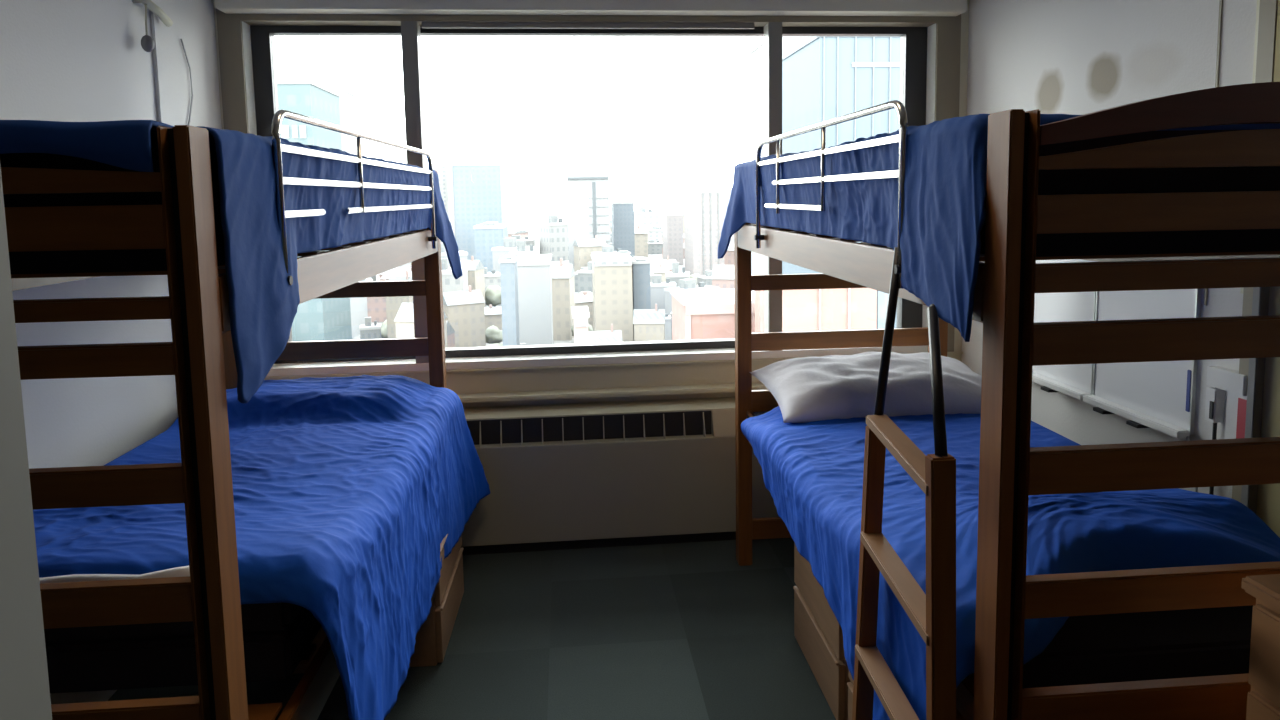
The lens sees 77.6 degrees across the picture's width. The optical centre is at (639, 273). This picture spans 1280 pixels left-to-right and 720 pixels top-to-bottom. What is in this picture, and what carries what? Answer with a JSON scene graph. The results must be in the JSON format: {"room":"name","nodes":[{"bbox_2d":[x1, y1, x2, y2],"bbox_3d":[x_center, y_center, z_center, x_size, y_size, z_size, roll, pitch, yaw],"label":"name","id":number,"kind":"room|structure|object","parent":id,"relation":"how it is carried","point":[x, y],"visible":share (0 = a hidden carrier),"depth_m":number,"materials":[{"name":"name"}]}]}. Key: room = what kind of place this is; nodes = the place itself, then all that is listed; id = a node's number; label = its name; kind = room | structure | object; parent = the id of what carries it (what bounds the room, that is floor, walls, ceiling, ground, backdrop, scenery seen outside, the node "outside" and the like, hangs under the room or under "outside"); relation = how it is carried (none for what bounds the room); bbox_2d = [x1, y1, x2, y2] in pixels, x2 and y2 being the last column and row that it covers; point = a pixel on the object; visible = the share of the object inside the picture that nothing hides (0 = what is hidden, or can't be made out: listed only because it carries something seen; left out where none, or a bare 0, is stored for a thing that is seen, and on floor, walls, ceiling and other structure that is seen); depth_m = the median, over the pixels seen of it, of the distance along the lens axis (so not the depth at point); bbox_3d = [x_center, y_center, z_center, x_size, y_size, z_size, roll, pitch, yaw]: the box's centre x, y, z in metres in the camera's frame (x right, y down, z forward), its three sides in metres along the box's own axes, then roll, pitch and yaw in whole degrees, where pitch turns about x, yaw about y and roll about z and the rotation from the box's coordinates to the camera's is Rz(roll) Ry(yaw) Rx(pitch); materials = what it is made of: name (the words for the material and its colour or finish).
{"room":"dormitory room","nodes":[
{"label":"dormitory room","id":0,"kind":"room"},
{"bbox_2d":[0,0,221,703],"bbox_3d":[-1.460,0.245,-0.063,0.100,2.550,7.300,-1,6,-5],"label":"wall","id":1,"kind":"structure","parent":0,"point":[61,60],"depth_m":2.42,"materials":[{"name":"paint"}]},
{"bbox_2d":[132,0,172,51],"bbox_3d":[-1.665,-0.842,2.732,0.054,0.187,0.185,-1,6,-5],"label":"hook","id":2,"kind":"object","parent":1,"relation":"attached to","point":[147,42],"visible":1,"depth_m":2.67,"materials":[{"name":"grey plastic"}]},
{"bbox_2d":[150,10,165,123],"bbox_3d":[-1.674,0.160,2.875,0.012,2.160,0.040,-1,6,-5],"label":"trim","id":3,"kind":"structure","parent":1,"relation":"attached to","point":[154,20],"depth_m":2.78,"materials":[{"name":"paint"}]},
{"bbox_2d":[180,39,192,124],"bbox_3d":[-1.703,-0.622,2.969,0.006,0.503,0.166,-1,6,-5],"label":"cable","id":4,"kind":"object","parent":1,"relation":"attached to","point":[180,39],"visible":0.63,"depth_m":3.02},
{"bbox_2d":[108,538,835,719],"bbox_3d":[0.227,1.526,0.167,3.433,0.100,7.400,-1,6,-5],"label":"floor","id":5,"kind":"structure","parent":0,"point":[672,631],"depth_m":2.65,"materials":[{"name":"tile"}]},
{"bbox_2d":[0,165,51,719],"bbox_3d":[-1.055,0.391,0.700,0.807,2.100,0.310,-1,6,-5],"label":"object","id":6,"kind":"object","parent":5,"relation":"on","point":[24,680],"visible":1,"depth_m":0.85,"materials":[{"name":"paint"}]},
{"bbox_2d":[1,110,446,719],"bbox_3d":[-1.117,0.468,2.192,0.870,1.660,2.000,-1,6,-4],"label":"bunk bed","id":7,"kind":"object","parent":5,"relation":"on","point":[200,355],"visible":0.71,"depth_m":1.22,"materials":[{"name":"brown wood"}]},
{"bbox_2d":[39,566,189,583],"bbox_3d":[-1.120,0.585,1.483,0.608,0.058,0.056,-1,6,-4],"label":"sheet","id":8,"kind":"object","parent":7,"relation":"on","point":[184,571],"visible":0.25,"depth_m":1.49,"materials":[{"name":"fabric"}]},
{"bbox_2d":[0,120,461,402],"bbox_3d":[-1.099,-0.092,2.150,0.904,0.452,2.057,-1,6,-4],"label":"comforter","id":9,"kind":"object","parent":7,"relation":"on","point":[263,305],"visible":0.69,"depth_m":1.37,"materials":[{"name":"fabric"}]},
{"bbox_2d":[33,375,489,719],"bbox_3d":[-1.043,0.733,2.317,0.998,0.546,1.668,-1,6,-4],"label":"comforter","id":10,"kind":"object","parent":7,"relation":"on","point":[347,491],"visible":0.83,"depth_m":2.06,"materials":[{"name":"fabric"}]},
{"bbox_2d":[293,534,463,673],"bbox_3d":[-0.924,1.051,2.749,0.556,0.385,0.470,-1,6,-4],"label":"chest","id":11,"kind":"object","parent":5,"relation":"on","point":[432,639],"visible":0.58,"depth_m":2.55,"materials":[{"name":"brown wood"}]},
{"bbox_2d":[461,397,778,554],"bbox_3d":[-0.092,0.872,3.470,3.193,0.575,0.250,-1,6,-5],"label":"heater","id":12,"kind":"object","parent":5,"relation":"on","point":[644,472],"visible":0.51,"depth_m":3.35,"materials":[{"name":"metal"}]},
{"bbox_2d":[467,410,710,447],"bbox_3d":[-0.288,0.656,3.334,1.196,0.103,0.050,-1,6,-5],"label":"grille","id":13,"kind":"object","parent":12,"relation":"attached to","point":[652,427],"depth_m":3.35,"materials":[{"name":"metal"}]},
{"bbox_2d":[793,542,850,719],"bbox_3d":[0.804,1.050,2.455,0.556,0.385,0.465,-1,6,-4],"label":"chest","id":14,"kind":"object","parent":5,"relation":"on","point":[817,631],"visible":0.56,"depth_m":2.37,"materials":[{"name":"brown wood"}]},
{"bbox_2d":[847,669,853,719],"bbox_3d":[0.847,1.101,1.929,0.556,0.385,0.465,-1,6,-4],"label":"chest","id":15,"kind":"object","parent":5,"relation":"on","point":[850,685],"visible":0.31,"depth_m":2.12,"materials":[{"name":"brown wood"}]},
{"bbox_2d":[734,82,1279,719],"bbox_3d":[0.867,0.431,2.225,0.880,1.660,2.000,-1,6,-4],"label":"bunk bed","id":16,"kind":"object","parent":5,"relation":"on","point":[1011,470],"visible":0.73,"depth_m":1.20,"materials":[{"name":"brown wood"}]},
{"bbox_2d":[852,247,955,719],"bbox_3d":[0.473,0.653,1.361,0.134,1.397,0.396,-1,6,-3],"label":"ladder","id":17,"kind":"object","parent":16,"relation":"attached to","point":[932,613],"visible":0.91,"depth_m":1.29,"materials":[{"name":"brown wood"}]},
{"bbox_2d":[747,411,1252,688],"bbox_3d":[0.881,0.617,2.321,0.793,0.182,1.713,-1,6,-4],"label":"mattress","id":18,"kind":"object","parent":16,"relation":"on","point":[1153,645],"visible":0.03,"depth_m":1.49,"materials":[{"name":"fabric"}]},
{"bbox_2d":[741,406,1279,719],"bbox_3d":[0.858,0.689,2.161,0.898,0.455,1.696,-1,6,-4],"label":"comforter","id":19,"kind":"object","parent":18,"relation":"on","point":[813,471],"visible":0.62,"depth_m":1.71,"materials":[{"name":"fabric"}]},
{"bbox_2d":[750,351,981,422],"bbox_3d":[0.867,0.394,2.893,0.840,0.187,0.527,-1,6,-4],"label":"pillow","id":20,"kind":"object","parent":19,"relation":"on","point":[805,389],"visible":0.77,"depth_m":2.71,"materials":[{"name":"fabric"}]},
{"bbox_3d":[0.872,-0.216,2.158,0.796,0.190,1.870,-1,6,-4],"label":"mattress","id":21,"kind":"object","parent":16,"relation":"on","visible":0},
{"bbox_2d":[718,114,1279,341],"bbox_3d":[0.845,-0.165,2.211,0.925,0.380,1.996,-1,6,-4],"label":"comforter","id":22,"kind":"object","parent":21,"relation":"on","point":[944,212],"visible":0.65,"depth_m":1.41,"materials":[{"name":"fabric"}]},
{"bbox_2d":[1241,574,1279,719],"bbox_3d":[1.135,0.917,0.895,0.550,0.940,0.610,-1,6,-5],"label":"dresser","id":23,"kind":"object","parent":5,"relation":"on","point":[1263,700],"visible":1,"depth_m":1.09,"materials":[{"name":"brown wood"}]},
{"bbox_2d":[213,0,968,407],"bbox_3d":[-0.125,-0.128,3.548,3.233,2.550,0.280,-1,6,-5],"label":"wall","id":24,"kind":"structure","parent":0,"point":[702,373],"depth_m":3.47,"materials":[{"name":"paint"}]},
{"bbox_2d":[216,9,960,375],"bbox_3d":[-0.147,-0.377,3.560,3.185,1.555,0.164,-1,6,-5],"label":"window","id":25,"kind":"structure","parent":24,"relation":"attached to","point":[930,50],"depth_m":3.50,"materials":[{"name":"glass"},{"name":"dark metal"}]},
{"bbox_2d":[961,0,1256,497],"bbox_3d":[1.859,0.160,0.240,0.100,2.550,7.300,-1,6,-5],"label":"wall","id":26,"kind":"structure","parent":0,"point":[1072,57],"depth_m":2.71,"materials":[{"name":"paint"}]},
{"bbox_2d":[1032,259,1096,400],"bbox_3d":[1.524,0.017,2.975,0.060,0.836,0.490,-1,6,-5],"label":"whiteboard","id":27,"kind":"object","parent":26,"relation":"attached to","point":[1073,380],"visible":0.3,"depth_m":2.90,"materials":[{"name":"white plastic"}]},
{"bbox_2d":[1032,372,1089,400],"bbox_3d":[1.531,0.409,3.013,0.039,0.024,0.490,-1,6,-5],"label":"tray","id":28,"kind":"object","parent":27,"relation":"on","point":[1050,382],"depth_m":2.92,"materials":[{"name":"white plastic"}]},
{"bbox_2d":[1083,289,1200,438],"bbox_3d":[1.568,0.061,2.510,0.060,0.836,0.437,-1,6,-5],"label":"whiteboard","id":29,"kind":"object","parent":26,"relation":"attached to","point":[1152,395],"visible":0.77,"depth_m":2.49,"materials":[{"name":"white plastic"}]},
{"bbox_2d":[1083,394,1188,438],"bbox_3d":[1.574,0.453,2.548,0.039,0.024,0.437,-1,6,-5],"label":"tray","id":30,"kind":"object","parent":29,"relation":"on","point":[1138,416],"depth_m":2.51,"materials":[{"name":"white plastic"}]},
{"bbox_2d":[1185,370,1191,411],"bbox_3d":[1.609,0.345,2.335,0.004,0.125,0.016,-1,6,-5],"label":"sticker","id":31,"kind":"object","parent":29,"relation":"attached to","point":[1189,372],"visible":1,"depth_m":2.33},
{"bbox_2d":[1204,0,1222,304],"bbox_3d":[1.606,-0.605,2.211,0.004,1.400,0.008,-1,6,-5],"label":"trim","id":32,"kind":"structure","parent":26,"relation":"attached to","point":[1220,1],"depth_m":2.21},
{"bbox_2d":[1205,387,1224,422],"bbox_3d":[1.614,0.369,2.237,0.034,0.095,0.035,-1,6,-5],"label":"wall bracket","id":33,"kind":"object","parent":26,"relation":"attached to","point":[1215,398],"visible":0.88,"depth_m":2.22,"materials":[{"name":"white plastic"}]},
{"bbox_2d":[1209,388,1217,494],"bbox_3d":[1.626,0.780,2.276,0.010,0.930,0.012,-1,6,-5],"label":"cable","id":34,"kind":"object","parent":33,"relation":"hanging from","point":[1214,431],"visible":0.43,"depth_m":2.24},
{"bbox_2d":[1206,366,1246,395],"bbox_3d":[1.619,0.294,2.185,0.030,0.055,0.125,-1,6,-5],"label":"box","id":35,"kind":"object","parent":26,"relation":"attached to","point":[1229,380],"visible":0.76,"depth_m":2.18,"materials":[{"name":"white plastic"}]},
{"bbox_2d":[1225,391,1246,438],"bbox_3d":[1.627,0.408,2.151,0.026,0.165,0.085,-1,6,-5],"label":"notice","id":36,"kind":"object","parent":26,"relation":"attached to","point":[1236,404],"visible":0.36,"depth_m":2.16,"materials":[{"name":"paper"}]},
{"bbox_2d":[1236,398,1246,438],"bbox_3d":[1.616,0.397,2.135,0.002,0.120,0.033,-1,6,-5],"label":"print","id":37,"kind":"object","parent":36,"relation":"attached to","point":[1241,403],"depth_m":2.14},
{"bbox_2d":[1232,0,1277,502],"bbox_3d":[1.623,-0.016,2.095,0.022,2.550,0.055,-1,6,-5],"label":"trim","id":38,"kind":"structure","parent":26,"relation":"attached to","point":[1268,9],"depth_m":2.05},
{"bbox_2d":[1241,287,1269,513],"bbox_3d":[1.624,0.535,2.107,0.045,1.450,0.024,-1,6,-5],"label":"conduit","id":39,"kind":"object","parent":26,"relation":"attached to","point":[1260,303],"visible":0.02,"depth_m":2.08,"materials":[{"name":"grey plastic"}]},
{"bbox_2d":[1256,0,1279,536],"bbox_3d":[1.669,0.029,1.622,0.020,2.550,0.900,-1,6,-5],"label":"trim","id":40,"kind":"structure","parent":26,"relation":"attached to","point":[1268,496],"depth_m":2.05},
{"label":"outside","id":41,"kind":"structure","parent":0,"visible":0},
{"bbox_2d":[352,210,684,345],"bbox_3d":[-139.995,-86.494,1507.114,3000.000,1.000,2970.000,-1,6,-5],"label":"ground","id":42,"kind":"structure","parent":41,"point":[528,222],"depth_m":1663.75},
{"bbox_2d":[277,81,351,340],"bbox_3d":[-101.790,-11.133,246.656,13.838,90.978,30.600,-1,6,-5],"label":"office tower","id":43,"kind":"structure","parent":42,"relation":"on","point":[319,319],"depth_m":234.45,"materials":[{"name":"glass"}]},
{"bbox_2d":[321,85,367,338],"bbox_3d":[-125.867,-24.867,333.888,11.691,102.293,30.600,-1,6,-5],"label":"office tower","id":44,"kind":"structure","parent":42,"relation":"on","point":[348,99],"depth_m":332.65,"materials":[{"name":"concrete"}]},
{"bbox_2d":[359,317,380,338],"bbox_3d":[-97.079,23.143,287.205,7.249,14.770,6.674,-3,6,-16],"label":"rooftop building","id":45,"kind":"structure","parent":42,"relation":"on","point":[367,331],"depth_m":284.39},
{"bbox_2d":[367,279,386,321],"bbox_3d":[-124.877,12.451,378.461,17.982,19.380,16.631,-2,6,-6],"label":"rooftop building","id":46,"kind":"structure","parent":42,"relation":"on","point":[376,306],"depth_m":371.19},
{"bbox_2d":[381,320,387,338],"bbox_3d":[-94.407,22.842,305.550,12.576,11.757,11.926,-4,6,-29],"label":"tree","id":47,"kind":"object","parent":42,"relation":"on","point":[384,324],"visible":0.24,"depth_m":301.63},
{"bbox_2d":[379,267,410,280],"bbox_3d":[-147.975,2.028,512.636,29.663,15.013,27.434,1,6,17],"label":"rooftop building","id":48,"kind":"structure","parent":42,"relation":"on","point":[396,268],"depth_m":509.28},
{"bbox_2d":[380,267,411,280],"bbox_3d":[-137.982,5.127,467.217,21.700,17.272,20.069,-1,6,4],"label":"rooftop building","id":49,"kind":"structure","parent":42,"relation":"on","point":[390,273],"depth_m":462.51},
{"bbox_2d":[386,271,412,338],"bbox_3d":[-81.822,15.127,276.287,9.920,32.315,7.535,1,6,18],"label":"rooftop building","id":50,"kind":"structure","parent":42,"relation":"on","point":[393,304],"depth_m":273.70,"materials":[{"name":"concrete"}]},
{"bbox_2d":[394,303,447,347],"bbox_3d":[-62.668,21.027,229.083,12.005,29.035,9.118,1,6,17],"label":"rooftop building","id":51,"kind":"structure","parent":42,"relation":"on","point":[404,319],"depth_m":225.96,"materials":[{"name":"concrete"}]},
{"bbox_2d":[432,164,448,242],"bbox_3d":[-153.590,-43.416,627.147,12.505,83.551,40.600,-1,6,-5],"label":"office block","id":52,"kind":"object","parent":42,"relation":"on","point":[441,169],"visible":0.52,"depth_m":604.86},
{"bbox_2d":[446,321,454,347],"bbox_3d":[-67.188,23.102,254.753,12.702,20.103,11.748,0,6,10],"label":"rooftop building","id":53,"kind":"structure","parent":42,"relation":"on","point":[450,331],"depth_m":255.67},
{"bbox_2d":[441,258,467,291],"bbox_3d":[-88.990,7.884,366.871,18.094,29.491,20.019,-2,6,-6],"label":"rooftop building","id":54,"kind":"structure","parent":42,"relation":"on","point":[449,283],"depth_m":357.67,"materials":[{"name":"concrete"}]},
{"bbox_2d":[441,243,467,266],"bbox_3d":[-111.180,-1.164,450.621,25.350,32.088,15.810,-3,6,-23],"label":"rooftop building","id":55,"kind":"structure","parent":42,"relation":"on","point":[463,255],"depth_m":446.54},
{"bbox_2d":[443,285,485,347],"bbox_3d":[-63.555,17.329,284.883,13.888,25.656,10.548,-4,6,-31],"label":"rooftop building","id":56,"kind":"structure","parent":42,"relation":"on","point":[464,310],"depth_m":281.15,"materials":[{"name":"concrete"}]},
{"bbox_2d":[460,256,484,306],"bbox_3d":[-83.827,5.889,389.023,13.313,29.011,10.111,1,6,17],"label":"rooftop building","id":57,"kind":"structure","parent":42,"relation":"on","point":[476,268],"depth_m":385.50,"materials":[{"name":"concrete"}]},
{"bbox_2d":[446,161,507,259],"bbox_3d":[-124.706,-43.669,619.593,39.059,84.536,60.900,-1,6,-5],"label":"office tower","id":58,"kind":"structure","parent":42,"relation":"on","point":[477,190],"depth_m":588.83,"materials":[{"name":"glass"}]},
{"bbox_2d":[473,221,507,271],"bbox_3d":[-99.155,-13.935,534.177,19.031,40.975,40.600,-1,6,-5],"label":"office block","id":59,"kind":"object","parent":42,"relation":"on","point":[487,235],"visible":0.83,"depth_m":513.59,"materials":[{"name":"glass"}]},
{"bbox_2d":[484,267,500,305],"bbox_3d":[-82.681,6.824,427.411,16.698,19.703,18.474,-3,6,-20],"label":"rooftop building","id":60,"kind":"structure","parent":42,"relation":"on","point":[491,278],"depth_m":420.00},
{"bbox_2d":[485,285,500,306],"bbox_3d":[-73.222,12.640,399.195,13.464,13.273,14.198,0,6,11],"label":"tree","id":61,"kind":"object","parent":42,"relation":"on","point":[492,293],"visible":0.69,"depth_m":394.16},
{"bbox_2d":[484,305,502,341],"bbox_3d":[-62.883,19.782,317.884,15.430,14.380,11.719,-2,6,-13],"label":"rooftop building","id":62,"kind":"structure","parent":42,"relation":"on","point":[493,315],"depth_m":313.87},
{"bbox_2d":[485,325,502,343],"bbox_3d":[-54.774,24.243,299.079,9.489,8.870,8.998,4,7,40],"label":"tree","id":63,"kind":"object","parent":42,"relation":"on","point":[493,335],"visible":0.76,"depth_m":296.01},
{"bbox_2d":[485,343,502,346],"bbox_3d":[-47.763,27.610,261.165,9.893,9.249,9.382,-5,7,-39],"label":"tree","id":64,"kind":"object","parent":42,"relation":"on","point":[494,344],"visible":0.07,"depth_m":260.49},
{"bbox_2d":[499,255,519,345],"bbox_3d":[-38.468,14.537,236.888,4.568,39.625,14.600,-1,6,-5],"label":"office block","id":65,"kind":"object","parent":42,"relation":"on","point":[508,263],"visible":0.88,"depth_m":229.58,"materials":[{"name":"stone"}]},
{"bbox_2d":[491,238,535,271],"bbox_3d":[-75.303,-4.779,476.741,22.544,33.028,14.060,0,6,14],"label":"rooftop building","id":66,"kind":"structure","parent":42,"relation":"on","point":[509,244],"depth_m":472.10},
{"bbox_2d":[508,228,528,237],"bbox_3d":[-176.345,-47.924,1012.647,56.523,18.894,52.276,1,6,16],"label":"rooftop building","id":67,"kind":"structure","parent":42,"relation":"on","point":[523,233],"depth_m":1001.87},
{"bbox_2d":[511,235,535,249],"bbox_3d":[-111.251,-23.890,734.660,27.933,22.504,30.904,-1,6,-2],"label":"rooftop building","id":68,"kind":"structure","parent":42,"relation":"on","point":[529,241],"depth_m":729.59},
{"bbox_2d":[509,240,539,255],"bbox_3d":[-62.177,-0.872,430.750,15.619,33.683,9.741,-1,6,-3],"label":"rooftop building","id":69,"kind":"structure","parent":42,"relation":"on","point":[521,245],"depth_m":427.44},
{"bbox_2d":[517,254,552,344],"bbox_3d":[-36.312,12.200,278.233,11.563,36.225,20.600,-1,6,-5],"label":"office block","id":70,"kind":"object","parent":42,"relation":"on","point":[534,275],"visible":0.74,"depth_m":268.07,"materials":[{"name":"concrete"}]},
{"bbox_2d":[538,215,568,260],"bbox_3d":[-76.877,-32.453,723.922,22.131,40.456,24.486,-5,7,-33],"label":"rooftop building","id":71,"kind":"structure","parent":42,"relation":"on","point":[553,235],"depth_m":714.96,"materials":[{"name":"concrete"}]},
{"bbox_2d":[551,258,574,340],"bbox_3d":[-34.636,10.130,319.851,15.983,32.256,12.139,0,6,5],"label":"rooftop building","id":72,"kind":"structure","parent":42,"relation":"on","point":[563,284],"depth_m":314.64,"materials":[{"name":"concrete"}]},
{"bbox_2d":[574,267,586,291],"bbox_3d":[-31.204,3.551,479.826,15.919,14.359,14.656,0,6,12],"label":"rooftop building","id":73,"kind":"structure","parent":42,"relation":"on","point":[582,268],"depth_m":474.41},
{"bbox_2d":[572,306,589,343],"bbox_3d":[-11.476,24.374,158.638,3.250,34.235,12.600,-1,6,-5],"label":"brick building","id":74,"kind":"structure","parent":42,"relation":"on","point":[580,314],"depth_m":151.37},
{"bbox_2d":[571,323,592,335],"bbox_3d":[-22.568,22.571,310.454,9.041,8.913,9.534,-1,6,3],"label":"tree","id":75,"kind":"object","parent":42,"relation":"on","point":[590,328],"visible":0.21,"depth_m":308.93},
{"bbox_2d":[575,291,593,329],"bbox_3d":[-27.316,16.047,342.062,18.482,15.945,14.037,-5,7,-33],"label":"rooftop building","id":76,"kind":"structure","parent":42,"relation":"on","point":[584,299],"depth_m":338.63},
{"bbox_2d":[577,261,592,293],"bbox_3d":[-24.188,4.106,439.185,16.463,20.861,15.156,1,6,18],"label":"rooftop building","id":77,"kind":"structure","parent":42,"relation":"on","point":[585,275],"depth_m":433.75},
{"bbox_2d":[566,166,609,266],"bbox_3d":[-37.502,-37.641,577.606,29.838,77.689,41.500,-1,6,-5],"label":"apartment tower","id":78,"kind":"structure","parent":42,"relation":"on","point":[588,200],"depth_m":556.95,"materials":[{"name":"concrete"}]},
{"bbox_2d":[573,235,606,271],"bbox_3d":[-33.790,-10.407,540.664,20.197,30.486,15.339,-3,6,-20],"label":"rooftop building","id":79,"kind":"structure","parent":42,"relation":"on","point":[583,248],"depth_m":533.98,"materials":[{"name":"concrete"}]},
{"bbox_2d":[588,324,622,342],"bbox_3d":[-10.233,24.532,233.412,9.892,19.446,9.148,-2,6,-7],"label":"rooftop building","id":80,"kind":"structure","parent":42,"relation":"on","point":[606,336],"depth_m":231.35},
{"bbox_2d":[591,246,630,254],"bbox_3d":[-18.797,-5.735,520.536,22.199,24.565,13.844,-3,6,-24],"label":"rooftop building","id":81,"kind":"structure","parent":42,"relation":"on","point":[605,249],"depth_m":516.73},
{"bbox_2d":[591,254,632,341],"bbox_3d":[-9.138,12.857,262.686,12.598,36.997,20.600,-1,6,-5],"label":"office block","id":82,"kind":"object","parent":42,"relation":"on","point":[611,273],"visible":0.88,"depth_m":252.26,"materials":[{"name":"concrete"}]},
{"bbox_2d":[611,201,634,255],"bbox_3d":[-13.209,-29.458,616.433,16.068,53.086,30.600,-1,6,-5],"label":"office tower","id":83,"kind":"structure","parent":42,"relation":"on","point":[622,212],"depth_m":601.03,"materials":[{"name":"glass"}]},
{"bbox_2d":[619,250,634,256],"bbox_3d":[-6.071,5.274,367.735,12.468,31.712,13.794,-2,6,-8],"label":"rooftop building","id":84,"kind":"structure","parent":42,"relation":"on","point":[620,251],"depth_m":364.54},
{"bbox_2d":[610,223,644,232],"bbox_3d":[-17.236,-42.125,871.900,37.714,29.129,28.644,-4,6,-27],"label":"rooftop building","id":85,"kind":"structure","parent":42,"relation":"on","point":[635,224],"depth_m":866.20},
{"bbox_2d":[632,256,650,341],"bbox_3d":[0.024,12.765,266.564,6.113,36.123,16.600,-1,6,-5],"label":"office block","id":86,"kind":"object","parent":42,"relation":"on","point":[640,265],"visible":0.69,"depth_m":257.74,"materials":[{"name":"stone"}]},
{"bbox_2d":[634,226,648,257],"bbox_3d":[-8.037,-29.290,737.524,30.522,29.204,23.181,-1,6,-5],"label":"rooftop building","id":87,"kind":"structure","parent":42,"relation":"on","point":[641,234],"depth_m":728.17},
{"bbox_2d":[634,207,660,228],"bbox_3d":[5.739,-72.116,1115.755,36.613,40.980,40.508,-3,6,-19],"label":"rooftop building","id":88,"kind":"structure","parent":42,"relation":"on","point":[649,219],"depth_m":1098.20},
{"bbox_2d":[633,304,664,341],"bbox_3d":[2.973,21.205,241.538,9.508,24.054,7.221,-1,6,3],"label":"rooftop building","id":89,"kind":"structure","parent":42,"relation":"on","point":[649,324],"depth_m":238.02,"materials":[{"name":"concrete"}]},
{"bbox_2d":[648,226,662,241],"bbox_3d":[23.648,-46.399,958.305,29.861,19.575,33.038,1,6,23],"label":"rooftop building","id":90,"kind":"structure","parent":42,"relation":"on","point":[655,234],"depth_m":944.16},
{"bbox_2d":[648,240,662,253],"bbox_3d":[13.070,-26.068,781.168,18.578,13.655,17.104,-1,6,-4],"label":"rooftop building","id":91,"kind":"structure","parent":42,"relation":"on","point":[653,247],"depth_m":773.43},
{"bbox_2d":[650,264,669,281],"bbox_3d":[8.230,4.397,442.199,14.412,18.602,10.946,-3,6,-17],"label":"rooftop building","id":92,"kind":"structure","parent":42,"relation":"on","point":[661,270],"depth_m":438.65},
{"bbox_2d":[650,256,675,271],"bbox_3d":[12.542,0.876,460.372,16.883,21.956,15.614,-2,6,-11],"label":"rooftop building","id":93,"kind":"structure","parent":42,"relation":"on","point":[667,262],"depth_m":456.90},
{"bbox_2d":[650,275,676,308],"bbox_3d":[8.834,11.631,350.366,13.945,21.906,8.697,-1,6,-2],"label":"rooftop building","id":94,"kind":"structure","parent":42,"relation":"on","point":[657,293],"depth_m":346.15,"materials":[{"name":"concrete"}]},
{"bbox_2d":[665,314,670,340],"bbox_3d":[7.404,20.894,306.707,12.250,11.945,7.640,-4,6,-28],"label":"rooftop building","id":95,"kind":"structure","parent":42,"relation":"on","point":[667,317],"depth_m":304.51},
{"bbox_2d":[662,212,683,264],"bbox_3d":[27.243,-29.077,660.623,13.651,42.429,30.600,-1,6,-5],"label":"office tower","id":96,"kind":"structure","parent":42,"relation":"on","point":[672,221],"depth_m":646.07,"materials":[{"name":"concrete"}]},
{"bbox_2d":[661,242,684,258],"bbox_3d":[36.498,-21.050,722.383,25.787,14.219,23.850,-5,7,-33],"label":"rooftop building","id":97,"kind":"structure","parent":42,"relation":"on","point":[684,242],"depth_m":711.82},
{"bbox_2d":[666,262,689,286],"bbox_3d":[18.344,6.906,384.293,11.322,24.441,10.424,-1,6,5],"label":"rooftop building","id":98,"kind":"structure","parent":42,"relation":"on","point":[675,275],"depth_m":379.25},
{"bbox_2d":[664,278,719,314],"bbox_3d":[21.660,13.227,331.946,19.758,21.852,12.322,-5,7,-33],"label":"rooftop building","id":99,"kind":"structure","parent":42,"relation":"on","point":[684,284],"depth_m":329.18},
{"bbox_2d":[689,273,698,278],"bbox_3d":[32.559,5.793,461.164,11.522,11.358,12.150,-1,6,-3],"label":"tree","id":100,"kind":"object","parent":42,"relation":"on","point":[693,276],"visible":0.18,"depth_m":458.36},
{"bbox_2d":[683,190,724,274],"bbox_3d":[43.722,-26.993,546.192,21.252,59.807,40.900,-1,6,-5],"label":"office tower","id":101,"kind":"structure","parent":42,"relation":"on","point":[703,209],"depth_m":526.66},
{"bbox_2d":[696,270,712,285],"bbox_3d":[40.104,5.697,444.222,13.421,14.544,12.356,-3,6,-19],"label":"rooftop building","id":102,"kind":"structure","parent":42,"relation":"on","point":[706,278],"depth_m":440.90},
{"bbox_2d":[670,289,754,339],"bbox_3d":[14.093,23.333,137.658,15.282,39.491,16.750,-1,6,-5],"label":"brick building","id":103,"kind":"structure","parent":42,"relation":"on","point":[706,313],"depth_m":128.15,"materials":[{"name":"brick"}]},
{"bbox_2d":[711,265,734,288],"bbox_3d":[43.346,6.382,377.694,16.841,25.911,15.575,0,6,14],"label":"rooftop building","id":104,"kind":"structure","parent":42,"relation":"on","point":[723,276],"depth_m":372.10,"materials":[{"name":"concrete"}]},
{"bbox_2d":[712,187,733,242],"bbox_3d":[72.193,-38.734,648.788,18.970,62.411,40.600,-1,6,-5],"label":"office tower","id":105,"kind":"structure","parent":42,"relation":"on","point":[727,193],"depth_m":626.50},
{"bbox_2d":[724,243,733,264],"bbox_3d":[73.327,-14.258,604.322,23.218,22.239,21.473,1,6,21],"label":"rooftop building","id":106,"kind":"structure","parent":42,"relation":"on","point":[729,256],"depth_m":596.50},
{"bbox_2d":[749,36,814,274],"bbox_3d":[42.822,-17.566,237.422,13.196,100.667,30.600,-1,6,-5],"label":"office tower","id":107,"kind":"structure","parent":42,"relation":"on","point":[789,43],"depth_m":238.96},
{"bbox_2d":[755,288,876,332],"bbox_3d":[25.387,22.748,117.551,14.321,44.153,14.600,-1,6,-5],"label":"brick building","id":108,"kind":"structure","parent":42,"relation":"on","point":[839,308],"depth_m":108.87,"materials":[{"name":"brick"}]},
{"bbox_2d":[782,36,900,327],"bbox_3d":[49.020,-8.409,195.468,23.930,90.328,40.650,-1,6,-5],"label":"office tower","id":109,"kind":"structure","parent":42,"relation":"on","point":[824,78],"depth_m":172.62,"materials":[{"name":"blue glass"}]},
{"bbox_2d":[877,290,888,328],"bbox_3d":[35.678,22.513,124.548,2.720,42.922,12.600,-1,6,-5],"label":"office block","id":110,"kind":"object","parent":42,"relation":"on","point":[882,298],"visible":0.02,"depth_m":116.83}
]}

